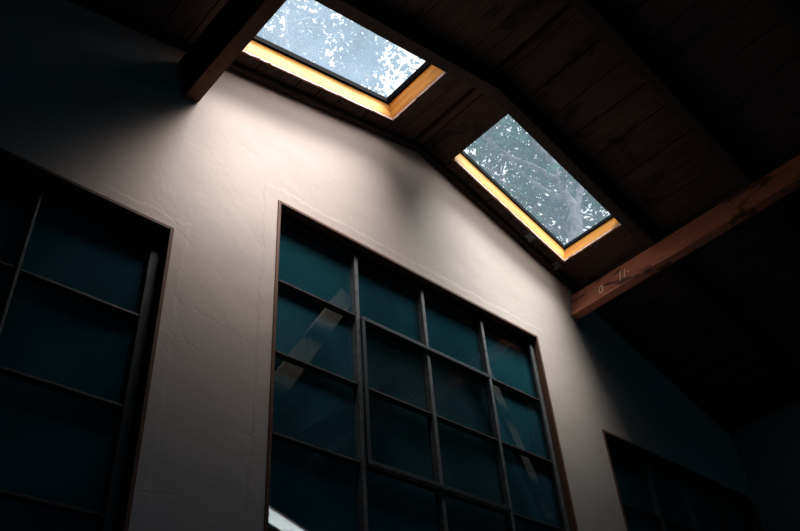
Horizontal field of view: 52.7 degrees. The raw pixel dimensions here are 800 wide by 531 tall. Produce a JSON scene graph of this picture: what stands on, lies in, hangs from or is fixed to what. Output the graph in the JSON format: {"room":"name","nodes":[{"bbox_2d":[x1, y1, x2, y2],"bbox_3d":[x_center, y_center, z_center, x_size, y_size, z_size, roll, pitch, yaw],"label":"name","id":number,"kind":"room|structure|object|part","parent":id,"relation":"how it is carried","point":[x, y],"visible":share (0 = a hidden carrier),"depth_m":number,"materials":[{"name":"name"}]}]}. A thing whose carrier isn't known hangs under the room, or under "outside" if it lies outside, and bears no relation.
{"room":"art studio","nodes":[
{"label":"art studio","id":0,"kind":"room"},
{"bbox_2d":[0,0,765,530],"bbox_3d":[0.149,1.339,3.682,7.370,5.605,0.170,28,-49,-33],"label":"wall","id":1,"kind":"structure","parent":0,"point":[93,100],"depth_m":3.88,"materials":[{"name":"paint"}]},
{"bbox_2d":[0,147,173,530],"bbox_3d":[-1.740,0.060,2.578,2.135,1.841,0.245,28,-49,-33],"label":"window","id":2,"kind":"structure","parent":1,"relation":"in","point":[83,272],"depth_m":3.06,"materials":[{"name":"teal glass"}]},
{"bbox_2d":[179,0,285,101],"bbox_3d":[1.255,-2.709,2.225,0.142,0.265,6.993,28,-49,-33],"label":"roof beam","id":3,"kind":"structure","parent":1,"relation":"attached to","point":[238,22],"depth_m":3.90,"materials":[{"name":"brown wood"}]},
{"bbox_2d":[67,0,422,152],"bbox_3d":[-1.188,-1.168,4.184,3.679,0.900,0.034,28,-49,-33],"label":"trim","id":4,"kind":"structure","parent":1,"relation":"attached to","point":[91,5],"depth_m":4.53,"materials":[{"name":"brown wood"}]},
{"bbox_2d":[264,200,577,530],"bbox_3d":[0.135,0.908,4.089,2.192,2.218,0.245,28,-49,-33],"label":"window","id":5,"kind":"structure","parent":1,"relation":"in","point":[399,401],"depth_m":4.26,"materials":[{"name":"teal glass"}]},
{"bbox_3d":[0.185,0.763,4.149,0.965,0.820,0.012,28,-49,-33],"label":"opening sash","id":6,"kind":"part","parent":5,"relation":"part of","materials":[{"name":"grey metal"}]},
{"bbox_2d":[420,146,734,436],"bbox_3d":[1.429,0.295,6.034,3.412,1.134,0.034,28,-49,-33],"label":"trim","id":7,"kind":"structure","parent":1,"relation":"attached to","point":[424,152],"depth_m":5.91,"materials":[{"name":"brown wood"}]},
{"bbox_2d":[602,429,763,530],"bbox_3d":[1.996,2.076,5.286,2.075,1.702,0.245,28,-49,-33],"label":"window","id":8,"kind":"structure","parent":1,"relation":"in","point":[655,492],"depth_m":5.65,"materials":[{"name":"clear glass"}]},
{"bbox_2d":[571,154,799,319],"bbox_3d":[3.594,-1.464,3.936,0.127,0.231,6.993,28,-49,-33],"label":"roof beam","id":9,"kind":"structure","parent":1,"relation":"attached to","point":[785,179],"depth_m":5.27,"materials":[{"name":"brown wood"}]},
{"bbox_2d":[94,0,799,430],"bbox_3d":[2.374,-2.135,3.200,7.459,1.192,7.550,28,-49,-33],"label":"ceiling","id":10,"kind":"structure","parent":0,"point":[735,64],"depth_m":5.12,"materials":[{"name":"brown wood"}]},
{"bbox_2d":[241,35,445,120],"bbox_3d":[-0.344,-1.268,4.637,1.423,0.475,0.708,28,-49,-33],"label":"skylight","id":11,"kind":"object","parent":10,"relation":"attached to","point":[263,50],"visible":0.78,"depth_m":4.93,"materials":[{"name":"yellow wood"}]},
{"bbox_2d":[525,232,536,241],"bbox_3d":[0.930,-0.191,5.757,0.062,0.060,0.066,28,-49,-33],"label":"hook","id":12,"kind":"object","parent":10,"relation":"attached to","point":[530,236],"visible":1,"depth_m":5.76,"materials":[{"name":"metal"}]},
{"bbox_2d":[453,151,621,262],"bbox_3d":[0.976,-0.562,5.604,1.292,0.546,0.712,28,-49,-33],"label":"skylight","id":13,"kind":"object","parent":10,"relation":"attached to","point":[463,160],"visible":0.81,"depth_m":5.74,"materials":[{"name":"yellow wood"}]},
{"bbox_2d":[551,260,561,269],"bbox_3d":[1.135,0.012,5.874,0.062,0.060,0.066,28,-49,-33],"label":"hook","id":14,"kind":"object","parent":10,"relation":"attached to","point":[556,264],"visible":1,"depth_m":5.87,"materials":[{"name":"metal"}]},
{"bbox_2d":[315,0,799,398],"bbox_3d":[0.529,-0.743,4.651,7.046,1.176,0.078,28,-49,-33],"label":"rafter","id":15,"kind":"object","parent":10,"relation":"attached to","point":[356,11],"visible":0.9,"depth_m":5.20,"materials":[{"name":"brown wood"}]},
{"bbox_2d":[563,0,799,249],"bbox_3d":[1.024,-1.118,4.247,7.046,1.176,0.075,28,-49,-33],"label":"rafter","id":16,"kind":"object","parent":10,"relation":"attached to","point":[589,9],"visible":0.89,"depth_m":4.89,"materials":[{"name":"brown wood"}]},
{"bbox_2d":[413,4,573,145],"bbox_3d":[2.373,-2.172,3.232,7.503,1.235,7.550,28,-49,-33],"label":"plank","id":17,"kind":"object","parent":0,"point":[567,4],"visible":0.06,"depth_m":5.02,"materials":[{"name":"brown wood"}]},
{"bbox_2d":[732,402,799,530],"bbox_3d":[5.255,1.351,3.354,0.150,4.510,7.000,28,-49,-33],"label":"wall","id":18,"kind":"structure","parent":0,"point":[768,448],"depth_m":6.27,"materials":[{"name":"white paint"}]},
{"label":"outside","id":19,"kind":"structure","parent":0,"visible":0},
{"bbox_3d":[0.484,5.905,4.280,70.000,0.300,70.000,28,-49,-33],"label":"ground","id":20,"kind":"structure","parent":19,"visible":0},
{"bbox_2d":[257,0,420,97],"bbox_3d":[-1.460,1.173,13.745,5.139,19.309,5.202,28,-49,-33],"label":"tree","id":21,"kind":"object","parent":20,"relation":"on","point":[347,65],"visible":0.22,"depth_m":17.22,"materials":[{"name":"grey plant"}]},
{"bbox_2d":[464,114,610,243],"bbox_3d":[3.090,2.049,11.768,6.154,14.843,4.667,28,-49,-33],"label":"tree","id":22,"kind":"object","parent":20,"relation":"on","point":[568,203],"visible":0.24,"depth_m":13.02,"materials":[{"name":"grey plant"}]}
]}

